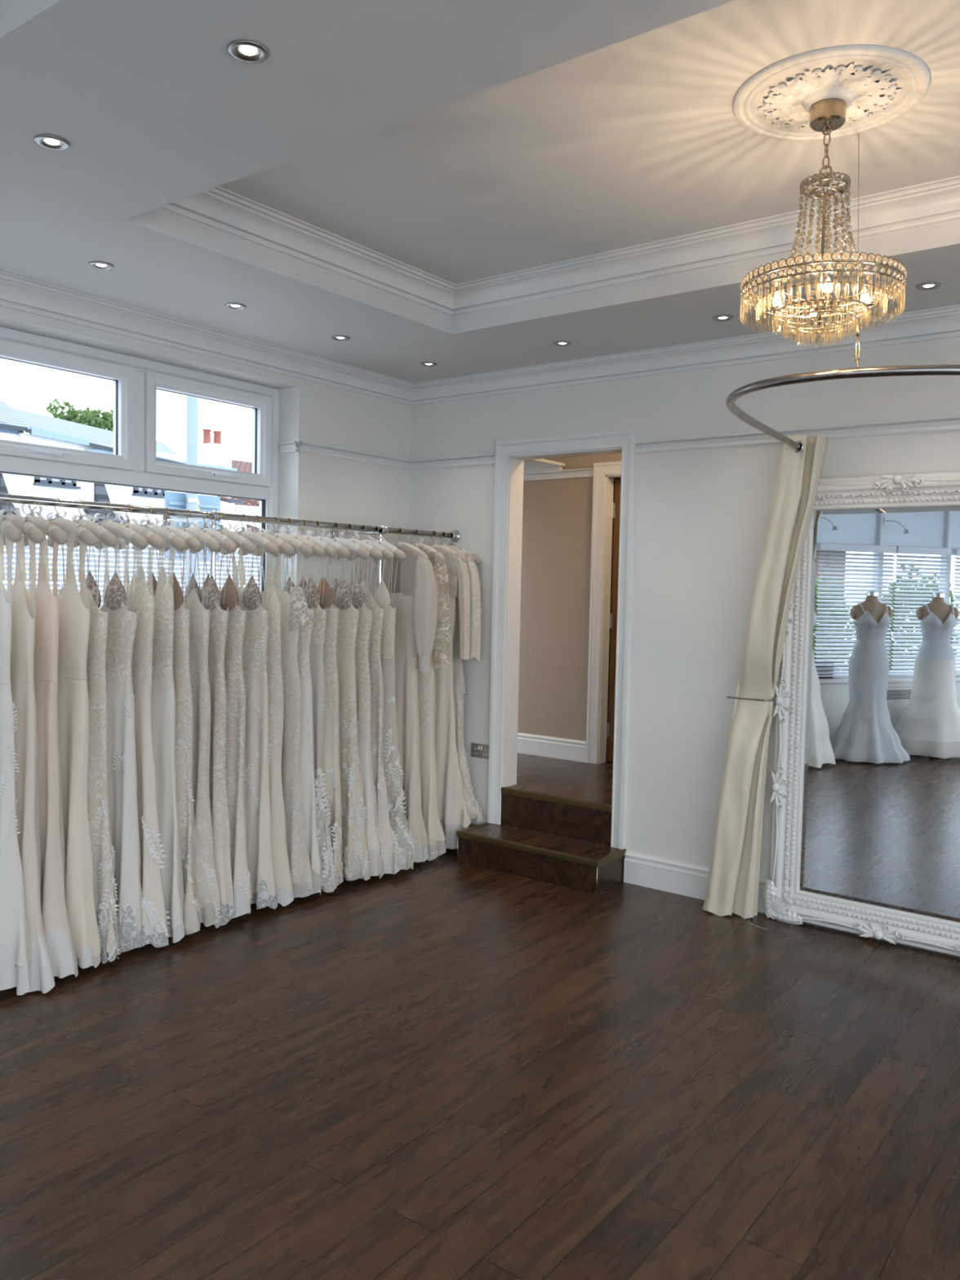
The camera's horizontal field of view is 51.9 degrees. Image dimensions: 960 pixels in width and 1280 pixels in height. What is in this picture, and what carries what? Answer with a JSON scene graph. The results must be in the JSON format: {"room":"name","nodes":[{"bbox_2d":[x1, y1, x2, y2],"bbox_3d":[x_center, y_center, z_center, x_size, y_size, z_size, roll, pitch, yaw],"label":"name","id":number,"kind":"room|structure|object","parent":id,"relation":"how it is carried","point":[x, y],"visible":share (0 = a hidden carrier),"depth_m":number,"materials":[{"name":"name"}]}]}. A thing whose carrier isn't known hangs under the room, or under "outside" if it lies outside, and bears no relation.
{"room":"clothing store","nodes":[
{"label":"clothing store","id":0,"kind":"room"},
{"bbox_2d":[0,306,411,595],"bbox_3d":[-1.848,-0.220,4.748,0.300,3.060,4.200,3,4,37],"label":"wall","id":1,"kind":"structure","parent":0,"point":[312,486],"depth_m":5.68,"materials":[{"name":"paint"}]},
{"bbox_2d":[0,326,279,607],"bbox_3d":[-2.002,-0.487,4.572,0.139,1.801,2.745,3,4,37],"label":"window","id":2,"kind":"structure","parent":1,"relation":"in","point":[133,463],"depth_m":4.91,"materials":[{"name":"white plastic"}]},
{"bbox_2d":[0,271,413,405],"bbox_3d":[-1.610,-1.485,4.628,0.102,0.112,4.029,3,4,37],"label":"trim","id":3,"kind":"structure","parent":1,"relation":"attached to","point":[16,292],"depth_m":4.85,"materials":[{"name":"paint"}]},
{"bbox_2d":[299,441,410,470],"bbox_3d":[-0.718,-1.098,5.898,0.032,0.056,0.951,3,4,37],"label":"trim","id":4,"kind":"structure","parent":1,"relation":"attached to","point":[306,447],"depth_m":5.86,"materials":[{"name":"paint"}]},
{"bbox_2d":[217,538,277,909],"bbox_3d":[-1.145,0.396,4.820,0.421,1.809,0.179,3,4,35],"label":"gown","id":5,"kind":"object","parent":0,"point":[255,658],"visible":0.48,"depth_m":4.74,"materials":[{"name":"beige fabric"}]},
{"bbox_2d":[241,574,262,610],"bbox_3d":[-1.098,-0.221,4.741,0.120,0.184,0.054,3,3,29],"label":"cup","id":6,"kind":"object","parent":5,"relation":"on","point":[251,596],"depth_m":4.72,"materials":[{"name":"grey fabric"}]},
{"bbox_2d":[231,536,293,906],"bbox_3d":[-1.108,0.397,4.876,0.419,1.810,0.178,3,3,28],"label":"gown","id":7,"kind":"object","parent":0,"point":[283,882],"visible":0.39,"depth_m":4.82,"materials":[{"name":"beige fabric"}]},
{"bbox_2d":[244,537,314,897],"bbox_3d":[-1.045,0.392,4.973,0.484,1.813,0.187,2,3,19],"label":"gown","id":8,"kind":"object","parent":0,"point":[302,880],"visible":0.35,"depth_m":4.91,"materials":[{"name":"beige fabric"}]},
{"bbox_2d":[262,537,321,894],"bbox_3d":[-0.980,0.387,5.042,0.435,1.809,0.173,3,3,24],"label":"gown","id":9,"kind":"object","parent":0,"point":[307,761],"visible":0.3,"depth_m":4.98,"materials":[{"name":"white fabric"}]},
{"bbox_2d":[291,551,343,885],"bbox_3d":[-0.875,0.381,5.207,0.419,1.810,0.182,3,4,34],"label":"gown","id":10,"kind":"object","parent":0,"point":[331,715],"visible":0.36,"depth_m":5.13,"materials":[{"name":"beige fabric"}]},
{"bbox_2d":[317,577,333,608],"bbox_3d":[-0.809,-0.235,5.123,0.120,0.184,0.054,3,4,30],"label":"cup","id":11,"kind":"object","parent":10,"relation":"on","point":[327,599],"depth_m":5.09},
{"bbox_2d":[0,848,959,1279],"bbox_3d":[-0.405,1.583,1.154,6.500,0.100,8.295,3,4,37],"label":"floor","id":12,"kind":"structure","parent":0,"point":[444,1068],"depth_m":3.08,"materials":[{"name":"brown wood"}]},
{"bbox_2d":[0,493,459,584],"bbox_3d":[-1.452,0.343,4.720,0.412,1.951,3.799,3,4,37],"label":"rail","id":13,"kind":"object","parent":12,"relation":"on","point":[196,516],"visible":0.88,"depth_m":4.67,"materials":[{"name":"silver metal"}]},
{"bbox_2d":[0,514,22,542],"bbox_3d":[-1.894,-0.472,3.789,0.441,0.196,0.056,3,4,35],"label":"hanger","id":14,"kind":"object","parent":13,"relation":"hanging from","point":[10,531],"visible":0.98,"depth_m":3.67,"materials":[{"name":"beige fabric"}]},
{"bbox_2d":[0,517,32,995],"bbox_3d":[-1.902,0.435,3.822,0.476,1.807,0.171,3,4,35],"label":"gown","id":15,"kind":"object","parent":13,"relation":"hanging from","point":[15,948],"visible":1,"depth_m":3.74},
{"bbox_2d":[0,493,44,543],"bbox_3d":[-1.842,-0.474,3.858,0.441,0.196,0.056,3,4,35],"label":"hanger","id":16,"kind":"object","parent":13,"relation":"hanging from","point":[33,533],"visible":0.82,"depth_m":3.77,"materials":[{"name":"beige fabric"}]},
{"bbox_2d":[0,519,55,993],"bbox_3d":[-1.854,0.439,3.904,0.546,1.820,0.171,3,4,37],"label":"gown","id":17,"kind":"object","parent":13,"relation":"hanging from","point":[24,615],"visible":0.71,"depth_m":3.81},
{"bbox_2d":[3,495,67,545],"bbox_3d":[-1.787,-0.477,3.930,0.441,0.196,0.056,3,4,33],"label":"hanger","id":18,"kind":"object","parent":13,"relation":"hanging from","point":[54,532],"visible":0.66,"depth_m":3.86,"materials":[{"name":"beige fabric"}]},
{"bbox_2d":[4,521,78,978],"bbox_3d":[-1.806,0.433,3.976,0.501,1.808,0.185,3,4,33],"label":"gown","id":19,"kind":"object","parent":13,"relation":"hanging from","point":[57,931],"visible":0.44,"depth_m":3.89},
{"bbox_2d":[22,497,97,546],"bbox_3d":[-1.722,-0.481,4.016,0.441,0.196,0.056,3,3,28],"label":"hanger","id":20,"kind":"object","parent":13,"relation":"hanging from","point":[86,536],"visible":0.69,"depth_m":3.95,"materials":[{"name":"beige fabric"}]},
{"bbox_2d":[26,523,101,968],"bbox_3d":[-1.749,0.428,4.076,0.462,1.806,0.185,3,3,28],"label":"gown","id":21,"kind":"object","parent":13,"relation":"hanging from","point":[74,609],"visible":0.41,"depth_m":3.98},
{"bbox_2d":[46,499,117,547],"bbox_3d":[-1.659,-0.484,4.099,0.441,0.196,0.056,3,4,32],"label":"hanger","id":22,"kind":"object","parent":13,"relation":"hanging from","point":[108,539],"visible":0.56,"depth_m":4.02,"materials":[{"name":"beige fabric"}]},
{"bbox_2d":[57,523,121,964],"bbox_3d":[-1.675,0.423,4.138,0.487,1.814,0.178,3,4,35],"label":"gown","id":23,"kind":"object","parent":13,"relation":"hanging from","point":[98,793],"visible":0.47,"depth_m":4.07,"materials":[{"name":"fabric"}]},
{"bbox_2d":[66,502,147,548],"bbox_3d":[-1.590,-0.488,4.190,0.441,0.196,0.056,3,3,24],"label":"hanger","id":24,"kind":"object","parent":13,"relation":"hanging from","point":[138,540],"visible":0.65,"depth_m":4.13,"materials":[{"name":"beige fabric"}]},
{"bbox_2d":[75,525,143,952],"bbox_3d":[-1.613,0.417,4.236,0.425,1.810,0.190,3,3,24],"label":"gown","id":25,"kind":"object","parent":13,"relation":"hanging from","point":[122,622],"visible":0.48,"depth_m":4.16,"materials":[{"name":"white fabric"}]},
{"bbox_2d":[79,570,101,608],"bbox_3d":[-1.670,-0.205,4.217,0.120,0.184,0.054,3,3,24],"label":"cup","id":26,"kind":"object","parent":25,"relation":"on","point":[92,584],"depth_m":4.19,"materials":[{"name":"grey fabric"}]},
{"bbox_2d":[103,570,127,610],"bbox_3d":[-1.538,-0.199,4.158,0.120,0.184,0.054,3,3,24],"label":"cup","id":27,"kind":"object","parent":25,"relation":"on","point":[115,598],"depth_m":4.14,"materials":[{"name":"grey fabric"}]},
{"bbox_2d":[93,503,164,549],"bbox_3d":[-1.526,-0.491,4.276,0.441,0.196,0.056,3,4,32],"label":"hanger","id":28,"kind":"object","parent":13,"relation":"hanging from","point":[153,539],"visible":0.62,"depth_m":4.20,"materials":[{"name":"beige fabric"}]},
{"bbox_2d":[102,528,171,947],"bbox_3d":[-1.519,0.416,4.307,0.453,1.798,0.184,3,4,32],"label":"gown","id":29,"kind":"object","parent":13,"relation":"hanging from","point":[155,929],"visible":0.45,"depth_m":4.23,"materials":[{"name":"beige fabric"}]},
{"bbox_2d":[112,506,186,550],"bbox_3d":[-1.465,-0.495,4.355,0.441,0.196,0.056,3,3,29],"label":"hanger","id":30,"kind":"object","parent":13,"relation":"hanging from","point":[175,541],"visible":0.58,"depth_m":4.29,"materials":[{"name":"beige fabric"}]},
{"bbox_2d":[120,529,185,942],"bbox_3d":[-1.476,0.414,4.408,0.455,1.802,0.182,3,3,29],"label":"gown","id":31,"kind":"object","parent":13,"relation":"hanging from","point":[163,695],"visible":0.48,"depth_m":4.32,"materials":[{"name":"white fabric"}]},
{"bbox_2d":[142,529,200,934],"bbox_3d":[-1.419,0.410,4.474,0.453,1.813,0.179,3,3,30],"label":"gown","id":32,"kind":"object","parent":13,"relation":"hanging from","point":[181,674],"visible":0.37,"depth_m":4.38,"materials":[{"name":"fabric"}]},
{"bbox_2d":[146,572,157,596],"bbox_3d":[-1.485,-0.215,4.469,0.120,0.184,0.054,3,4,33],"label":"cup","id":33,"kind":"object","parent":32,"relation":"on","point":[154,582],"depth_m":4.45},
{"bbox_2d":[173,572,183,610],"bbox_3d":[-1.364,-0.208,4.391,0.120,0.184,0.054,3,4,33],"label":"cup","id":34,"kind":"object","parent":32,"relation":"on","point":[178,593],"depth_m":4.36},
{"bbox_2d":[142,507,201,551],"bbox_3d":[-1.409,-0.498,4.429,0.441,0.196,0.056,3,4,33],"label":"hanger","id":35,"kind":"object","parent":13,"relation":"hanging from","point":[193,543],"visible":0.58,"depth_m":4.34,"materials":[{"name":"beige fabric"}]},
{"bbox_2d":[158,509,220,551],"bbox_3d":[-1.338,-0.501,4.522,0.441,0.196,0.056,3,4,37],"label":"hanger","id":36,"kind":"object","parent":13,"relation":"hanging from","point":[211,543],"visible":0.6,"depth_m":4.44,"materials":[{"name":"beige fabric"}]},
{"bbox_2d":[164,530,223,928],"bbox_3d":[-1.361,0.406,4.571,0.192,1.813,0.422,-2,4,-41],"label":"gown","id":37,"kind":"object","parent":13,"relation":"hanging from","point":[209,898],"visible":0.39,"depth_m":4.48,"materials":[{"name":"beige fabric"}]},
{"bbox_2d":[175,511,237,553],"bbox_3d":[-1.280,-0.504,4.599,0.441,0.196,0.056,4,4,38],"label":"hanger","id":38,"kind":"object","parent":13,"relation":"hanging from","point":[228,544],"visible":0.61,"depth_m":4.51,"materials":[{"name":"beige fabric"}]},
{"bbox_2d":[182,532,235,925],"bbox_3d":[-1.294,0.401,4.655,0.418,1.809,0.183,4,4,38],"label":"gown","id":39,"kind":"object","parent":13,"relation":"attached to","point":[218,617],"visible":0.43,"depth_m":4.55,"materials":[{"name":"beige fabric"}]},
{"bbox_2d":[183,573,201,604],"bbox_3d":[-1.354,-0.221,4.645,0.120,0.184,0.054,4,4,38],"label":"cup","id":40,"kind":"object","parent":39,"relation":"on","point":[197,588],"depth_m":4.63,"materials":[{"name":"grey fabric"}]},
{"bbox_2d":[202,573,221,610],"bbox_3d":[-1.241,-0.214,4.556,0.120,0.184,0.054,4,4,38],"label":"cup","id":41,"kind":"object","parent":39,"relation":"on","point":[214,599],"depth_m":4.53,"materials":[{"name":"grey fabric"}]},
{"bbox_2d":[188,511,256,553],"bbox_3d":[-1.224,-0.507,4.673,0.441,0.196,0.056,3,4,33],"label":"hanger","id":42,"kind":"object","parent":13,"relation":"hanging from","point":[246,545],"visible":0.58,"depth_m":4.59,"materials":[{"name":"beige fabric"}]},
{"bbox_2d":[197,537,253,918],"bbox_3d":[-1.239,0.397,4.719,0.418,1.805,0.183,4,4,39],"label":"gown","id":43,"kind":"object","parent":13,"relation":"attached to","point":[233,668],"visible":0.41,"depth_m":4.63,"materials":[{"name":"beige fabric"}]},
{"bbox_2d":[220,573,239,610],"bbox_3d":[-1.180,-0.217,4.634,0.120,0.184,0.054,3,4,33],"label":"cup","id":44,"kind":"object","parent":43,"relation":"on","point":[231,596],"depth_m":4.61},
{"bbox_2d":[208,514,279,555],"bbox_3d":[-1.147,-0.512,4.776,0.441,0.196,0.056,3,3,29],"label":"hanger","id":45,"kind":"object","parent":13,"relation":"hanging from","point":[270,547],"visible":0.69,"depth_m":4.71,"materials":[{"name":"beige fabric"}]},
{"bbox_2d":[220,515,293,555],"bbox_3d":[-1.098,-0.514,4.840,0.441,0.196,0.056,3,3,25],"label":"hanger","id":46,"kind":"object","parent":13,"relation":"hanging from","point":[285,548],"visible":0.49,"depth_m":4.77,"materials":[{"name":"beige fabric"}]},
{"bbox_2d":[237,516,313,556],"bbox_3d":[-1.026,-0.518,4.935,0.441,0.196,0.056,2,3,22],"label":"hanger","id":47,"kind":"object","parent":13,"relation":"hanging from","point":[304,548],"visible":0.59,"depth_m":4.88,"materials":[{"name":"beige fabric"}]},
{"bbox_2d":[253,518,324,556],"bbox_3d":[-0.973,-0.521,5.005,0.441,0.196,0.056,3,3,26],"label":"hanger","id":48,"kind":"object","parent":13,"relation":"hanging from","point":[318,551],"visible":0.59,"depth_m":4.94,"materials":[{"name":"beige fabric"}]},
{"bbox_2d":[270,519,337,557],"bbox_3d":[-0.914,-0.524,5.083,0.441,0.196,0.056,3,4,31],"label":"hanger","id":49,"kind":"object","parent":13,"relation":"hanging from","point":[330,551],"visible":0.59,"depth_m":5.00,"materials":[{"name":"beige fabric"}]},
{"bbox_2d":[284,520,351,558],"bbox_3d":[-0.856,-0.527,5.159,0.441,0.196,0.056,3,4,30],"label":"hanger","id":50,"kind":"object","parent":13,"relation":"hanging from","point":[341,550],"visible":0.58,"depth_m":5.08,"materials":[{"name":"beige fabric"}]},
{"bbox_2d":[301,522,369,559],"bbox_3d":[-0.774,-0.532,5.268,0.441,0.196,0.056,3,3,28],"label":"hanger","id":51,"kind":"object","parent":13,"relation":"hanging from","point":[361,552],"visible":0.64,"depth_m":5.20,"materials":[{"name":"beige fabric"}]},
{"bbox_2d":[310,541,370,880],"bbox_3d":[-0.779,0.380,5.302,0.463,1.814,0.186,3,3,28],"label":"gown","id":52,"kind":"object","parent":13,"relation":"hanging from","point":[355,858],"visible":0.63,"depth_m":5.23,"materials":[{"name":"beige fabric"}]},
{"bbox_2d":[333,577,353,609],"bbox_3d":[-0.725,-0.239,5.234,0.120,0.184,0.054,3,3,28],"label":"cup","id":53,"kind":"object","parent":52,"relation":"on","point":[344,599],"depth_m":5.21,"materials":[{"name":"grey fabric"}]},
{"bbox_2d":[315,523,382,559],"bbox_3d":[-0.711,-0.535,5.350,0.441,0.196,0.056,3,3,29],"label":"hanger","id":54,"kind":"object","parent":13,"relation":"hanging from","point":[375,553],"visible":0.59,"depth_m":5.27,"materials":[{"name":"beige fabric"}]},
{"bbox_2d":[324,554,384,879],"bbox_3d":[-0.719,0.376,5.384,0.479,1.813,0.204,3,4,32],"label":"gown","id":55,"kind":"object","parent":13,"relation":"hanging from","point":[363,683],"visible":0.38,"depth_m":5.31,"materials":[{"name":"white fabric"}]},
{"bbox_2d":[350,578,366,608],"bbox_3d":[-0.664,-0.242,5.314,0.120,0.184,0.054,3,3,29],"label":"cup","id":56,"kind":"object","parent":55,"relation":"on","point":[360,599],"depth_m":5.29,"materials":[{"name":"grey fabric"}]},
{"bbox_2d":[333,524,394,559],"bbox_3d":[-0.647,-0.538,5.436,0.441,0.196,0.056,3,4,35],"label":"hanger","id":57,"kind":"object","parent":13,"relation":"hanging from","point":[388,554],"visible":0.55,"depth_m":5.35,"materials":[{"name":"beige fabric"}]},
{"bbox_2d":[339,552,400,874],"bbox_3d":[-0.647,0.370,5.475,0.539,1.808,0.180,4,4,39],"label":"gown","id":58,"kind":"object","parent":13,"relation":"hanging from","point":[390,850],"visible":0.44,"depth_m":5.38,"materials":[{"name":"beige fabric"}]},
{"bbox_2d":[346,525,406,560],"bbox_3d":[-0.583,-0.542,5.520,0.441,0.196,0.056,3,4,37],"label":"hanger","id":59,"kind":"object","parent":13,"relation":"hanging from","point":[400,555],"visible":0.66,"depth_m":5.43,"materials":[{"name":"beige fabric"}]},
{"bbox_2d":[398,544,450,861],"bbox_3d":[-0.397,0.349,5.839,0.565,1.836,0.207,4,4,38],"label":"gown","id":60,"kind":"object","parent":13,"relation":"hanging from","point":[427,689],"visible":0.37,"depth_m":5.74,"materials":[{"name":"beige fabric"}]},
{"bbox_2d":[408,528,444,562],"bbox_3d":[-0.377,-0.553,5.792,0.441,0.196,0.056,4,4,38],"label":"hanger","id":61,"kind":"object","parent":13,"relation":"hanging from","point":[442,558],"visible":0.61,"depth_m":5.71,"materials":[{"name":"beige fabric"}]},
{"bbox_2d":[429,545,483,822],"bbox_3d":[-0.233,0.261,6.036,0.605,1.675,0.176,3,3,27],"label":"gown","id":62,"kind":"object","parent":13,"relation":"hanging from","point":[473,808],"visible":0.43,"depth_m":5.94,"materials":[{"name":"beige fabric"}]},
{"bbox_2d":[277,538,337,893],"bbox_3d":[-0.929,0.384,5.119,0.472,1.808,0.193,3,4,31],"label":"gown","id":63,"kind":"object","parent":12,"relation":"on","point":[328,876],"visible":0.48,"depth_m":5.04,"materials":[{"name":"beige fabric"}]},
{"bbox_2d":[280,576,296,595],"bbox_3d":[-0.991,-0.239,5.120,0.120,0.184,0.054,3,4,31],"label":"cup","id":64,"kind":"object","parent":63,"relation":"on","point":[288,583],"depth_m":5.11,"materials":[{"name":"grey fabric"}]},
{"bbox_2d":[302,576,319,608],"bbox_3d":[-0.868,-0.233,5.046,0.120,0.184,0.054,3,4,31],"label":"cup","id":65,"kind":"object","parent":63,"relation":"on","point":[314,600],"depth_m":5.02,"materials":[{"name":"grey fabric"}]},
{"bbox_2d":[353,555,417,870],"bbox_3d":[-0.596,0.370,5.547,0.593,1.814,0.217,3,4,37],"label":"gown","id":66,"kind":"object","parent":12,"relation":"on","point":[393,771],"visible":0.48,"depth_m":5.46,"materials":[{"name":"beige fabric"}]},
{"bbox_2d":[373,578,390,608],"bbox_3d":[-0.545,-0.249,5.475,0.120,0.184,0.054,3,4,37],"label":"cup","id":67,"kind":"object","parent":66,"relation":"on","point":[384,602],"depth_m":5.45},
{"bbox_2d":[364,542,437,862],"bbox_3d":[-0.486,0.351,5.721,0.555,1.832,0.212,4,4,40],"label":"gown","id":68,"kind":"object","parent":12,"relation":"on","point":[415,603],"visible":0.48,"depth_m":5.61,"materials":[{"name":"white"}]},
{"bbox_2d":[398,544,471,848],"bbox_3d":[-0.284,0.339,5.969,0.563,1.826,0.194,3,3,26],"label":"gown","id":69,"kind":"object","parent":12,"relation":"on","point":[453,815],"visible":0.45,"depth_m":5.88,"materials":[{"name":"beige fabric"}]},
{"bbox_2d":[456,822,626,893],"bbox_3d":[0.332,1.222,5.589,0.948,0.181,0.313,3,4,37],"label":"step","id":70,"kind":"structure","parent":12,"relation":"on","point":[585,866],"depth_m":5.46,"materials":[{"name":"brown wood"}]},
{"bbox_2d":[500,786,611,846],"bbox_3d":[0.435,1.016,5.706,0.754,0.228,0.036,3,4,37],"label":"step","id":71,"kind":"structure","parent":70,"relation":"on","point":[588,821],"depth_m":5.68,"materials":[{"name":"brown wood"}]},
{"bbox_2d":[763,471,959,955],"bbox_3d":[2.039,0.329,4.370,1.545,2.186,0.090,3,4,37],"label":"floor mirror","id":72,"kind":"object","parent":12,"relation":"on","point":[865,796],"visible":0.83,"depth_m":4.54,"materials":[{"name":"paint"}]},
{"bbox_2d":[0,0,959,382],"bbox_3d":[-0.342,-1.482,0.991,6.500,0.320,8.295,3,4,37],"label":"ceiling","id":73,"kind":"structure","parent":0,"point":[454,141],"depth_m":3.20,"materials":[{"name":"paint"}]},
{"bbox_2d":[33,134,70,150],"bbox_3d":[-1.236,-1.436,2.845,0.096,0.008,0.096,3,4,37],"label":"recessed light","id":74,"kind":"object","parent":73,"relation":"in","point":[51,140],"visible":1,"depth_m":2.84,"materials":[{"name":"grey"}]},
{"bbox_2d":[227,40,268,62],"bbox_3d":[-0.549,-1.395,2.337,0.096,0.008,0.096,3,4,37],"label":"recessed light","id":75,"kind":"object","parent":73,"relation":"in","point":[263,54],"visible":1,"depth_m":2.33,"materials":[{"name":"grey"}]},
{"bbox_2d":[160,186,455,315],"bbox_3d":[-0.651,-1.639,4.142,0.102,0.112,1.832,3,4,37],"label":"trim","id":76,"kind":"structure","parent":73,"relation":"attached to","point":[218,207],"depth_m":4.09,"materials":[{"name":"paint"}]},
{"bbox_2d":[452,175,959,315],"bbox_3d":[1.537,-1.564,3.574,4.281,0.112,0.102,3,4,37],"label":"trim","id":77,"kind":"structure","parent":73,"relation":"attached to","point":[935,202],"depth_m":4.00,"materials":[{"name":"paint"}]},
{"bbox_2d":[733,44,930,141],"bbox_3d":[1.021,-1.580,2.889,0.544,0.030,0.544,3,4,37],"label":"ceiling rose","id":78,"kind":"object","parent":73,"relation":"attached to","point":[877,85],"visible":0.81,"depth_m":2.83,"materials":[{"name":"white paint"}]},
{"bbox_2d":[740,97,906,344],"bbox_3d":[1.014,-1.223,2.908,0.466,0.685,0.466,1,3,-6],"label":"chandelier","id":79,"kind":"object","parent":78,"relation":"hanging from","point":[826,115],"visible":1,"depth_m":2.88,"materials":[{"name":"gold metal"}]},
{"bbox_2d":[725,133,959,449],"bbox_3d":[1.611,-1.220,3.686,1.372,0.809,1.660,3,4,37],"label":"rail","id":80,"kind":"object","parent":73,"relation":"hanging from","point":[909,370],"visible":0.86,"depth_m":3.08,"materials":[{"name":"silver metal"}]},
{"bbox_2d":[702,435,826,918],"bbox_3d":[1.371,0.206,4.791,0.517,2.338,0.179,3,4,37],"label":"curtain","id":81,"kind":"object","parent":80,"relation":"hanging from","point":[733,878],"visible":0.99,"depth_m":4.78,"materials":[{"name":"beige fabric"}]},
{"bbox_2d":[507,719,613,804],"bbox_3d":[0.885,0.877,7.376,3.400,0.104,3.180,3,4,37],"label":"floor","id":82,"kind":"structure","parent":0,"point":[592,782],"depth_m":6.27,"materials":[{"name":"brown wood"}]},
{"bbox_2d":[517,453,621,763],"bbox_3d":[0.640,-0.430,6.946,3.400,2.550,0.093,3,4,37],"label":"wall","id":83,"kind":"structure","parent":0,"point":[557,541],"depth_m":6.97,"materials":[{"name":"paint"}]},
{"bbox_2d":[523,458,565,475],"bbox_3d":[-0.113,-1.214,6.829,1.065,0.062,0.950,3,4,37],"label":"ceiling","id":84,"kind":"structure","parent":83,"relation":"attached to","point":[538,466],"depth_m":6.89,"materials":[{"name":"paint"}]},
{"bbox_2d":[517,732,586,762],"bbox_3d":[-0.016,0.732,7.413,1.904,0.145,0.023,3,4,37],"label":"baseboard","id":85,"kind":"structure","parent":83,"relation":"attached to","point":[527,744],"depth_m":7.00,"materials":[{"name":"paint"}]},
{"bbox_2d":[523,467,593,480],"bbox_3d":[0.021,-1.193,7.308,1.904,0.056,0.032,3,4,37],"label":"trim","id":86,"kind":"structure","parent":83,"relation":"attached to","point":[578,473],"depth_m":6.88,"materials":[{"name":"paint"}]},
{"bbox_2d":[585,461,621,764],"bbox_3d":[1.131,-0.156,6.509,0.928,2.060,0.026,3,4,37],"label":"trim","id":87,"kind":"structure","parent":83,"relation":"attached to","point":[601,470],"depth_m":6.76,"materials":[{"name":"paint"}]},
{"bbox_2d":[597,474,621,764],"bbox_3d":[1.167,-0.116,6.560,0.764,1.978,0.091,3,4,37],"label":"trim","id":88,"kind":"structure","parent":83,"relation":"attached to","point":[609,478],"depth_m":6.78,"materials":[{"name":"paint"}]},
{"bbox_2d":[605,478,621,761],"bbox_3d":[1.180,-0.138,7.062,0.100,1.955,0.756,4,4,43],"label":"door","id":89,"kind":"structure","parent":83,"relation":"in","point":[616,504],"depth_m":6.81,"materials":[{"name":"brown wood"}]},
{"bbox_2d":[408,336,959,879],"bbox_3d":[2.172,-0.120,4.431,7.100,3.060,0.140,3,4,37],"label":"wall","id":90,"kind":"structure","parent":0,"point":[701,517],"depth_m":5.17,"materials":[{"name":"paint"}]},
{"bbox_2d":[408,453,495,470],"bbox_3d":[-0.179,-1.096,6.067,0.689,0.056,0.032,3,4,37],"label":"trim","id":91,"kind":"structure","parent":90,"relation":"attached to","point":[486,459],"depth_m":6.05,"materials":[{"name":"paint"}]},
{"bbox_2d":[487,429,636,849],"bbox_3d":[0.446,-0.011,5.638,0.926,2.286,0.026,3,4,37],"label":"trim","id":92,"kind":"structure","parent":90,"relation":"attached to","point":[624,439],"depth_m":5.46,"materials":[{"name":"paint"}]},
{"bbox_2d":[502,447,622,804],"bbox_3d":[0.498,-0.083,5.701,0.755,1.976,0.138,3,4,37],"label":"trim","id":93,"kind":"structure","parent":90,"relation":"attached to","point":[514,531],"depth_m":5.91,"materials":[{"name":"paint"}]},
{"bbox_2d":[411,304,959,405],"bbox_3d":[2.125,-1.389,4.267,6.500,0.112,0.102,3,4,37],"label":"trim","id":94,"kind":"structure","parent":90,"relation":"attached to","point":[943,322],"depth_m":5.02,"materials":[{"name":"paint"}]},
{"bbox_2d":[623,850,959,956],"bbox_3d":[2.740,1.364,3.954,4.877,0.171,0.023,3,4,37],"label":"baseboard","id":95,"kind":"structure","parent":90,"relation":"attached to","point":[679,877],"depth_m":5.25,"materials":[{"name":"paint"}]},
{"bbox_2d":[633,415,959,453],"bbox_3d":[2.780,-0.916,3.833,4.888,0.056,0.032,3,4,37],"label":"trim","id":96,"kind":"structure","parent":90,"relation":"attached to","point":[948,423],"depth_m":4.71,"materials":[{"name":"paint"}]},
{"label":"outside","id":97,"kind":"structure","parent":0,"visible":0},
{"bbox_3d":[-6.476,1.129,10.938,75.000,0.220,90.000,3,4,37],"label":"ground","id":98,"kind":"structure","parent":97,"visible":0},
{"bbox_2d":[45,398,113,431],"bbox_3d":[-10.738,-3.190,27.446,2.682,6.491,2.378,-1,4,-33],"label":"tree","id":99,"kind":"object","parent":98,"relation":"on","point":[92,418],"visible":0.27,"depth_m":26.47,"materials":[{"name":"green plant"}]},
{"bbox_2d":[0,400,186,608],"bbox_3d":[-9.514,-1.876,17.226,6.300,4.990,9.535,3,4,37],"label":"house","id":100,"kind":"structure","parent":98,"relation":"on","point":[42,429],"depth_m":16.38,"materials":[{"name":"grey concrete"}]},
{"bbox_2d":[185,395,198,586],"bbox_3d":[-3.239,-2.392,11.856,0.898,6.847,0.180,3,4,37],"label":"lamp post","id":101,"kind":"object","parent":98,"relation":"on","point":[192,403],"visible":0.27,"depth_m":12.02,"materials":[{"name":"grey metal"}]},
{"bbox_2d":[164,491,220,559],"bbox_3d":[-3.568,-1.416,12.280,0.045,0.800,0.820,3,4,37],"label":"road sign","id":102,"kind":"object","parent":101,"relation":"attached to","point":[172,500],"visible":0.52,"depth_m":12.32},
{"bbox_2d":[198,428,237,503],"bbox_3d":[-8.444,-2.703,25.473,4.200,5.810,4.020,3,4,37],"label":"house","id":103,"kind":"structure","parent":98,"relation":"on","point":[215,455],"depth_m":26.29,"materials":[{"name":"ceramic"}]},
{"bbox_2d":[183,497,258,595],"bbox_3d":[-6.002,-1.281,21.343,3.000,3.510,2.500,3,4,37],"label":"house","id":104,"kind":"structure","parent":98,"relation":"on","point":[242,506],"depth_m":20.30,"materials":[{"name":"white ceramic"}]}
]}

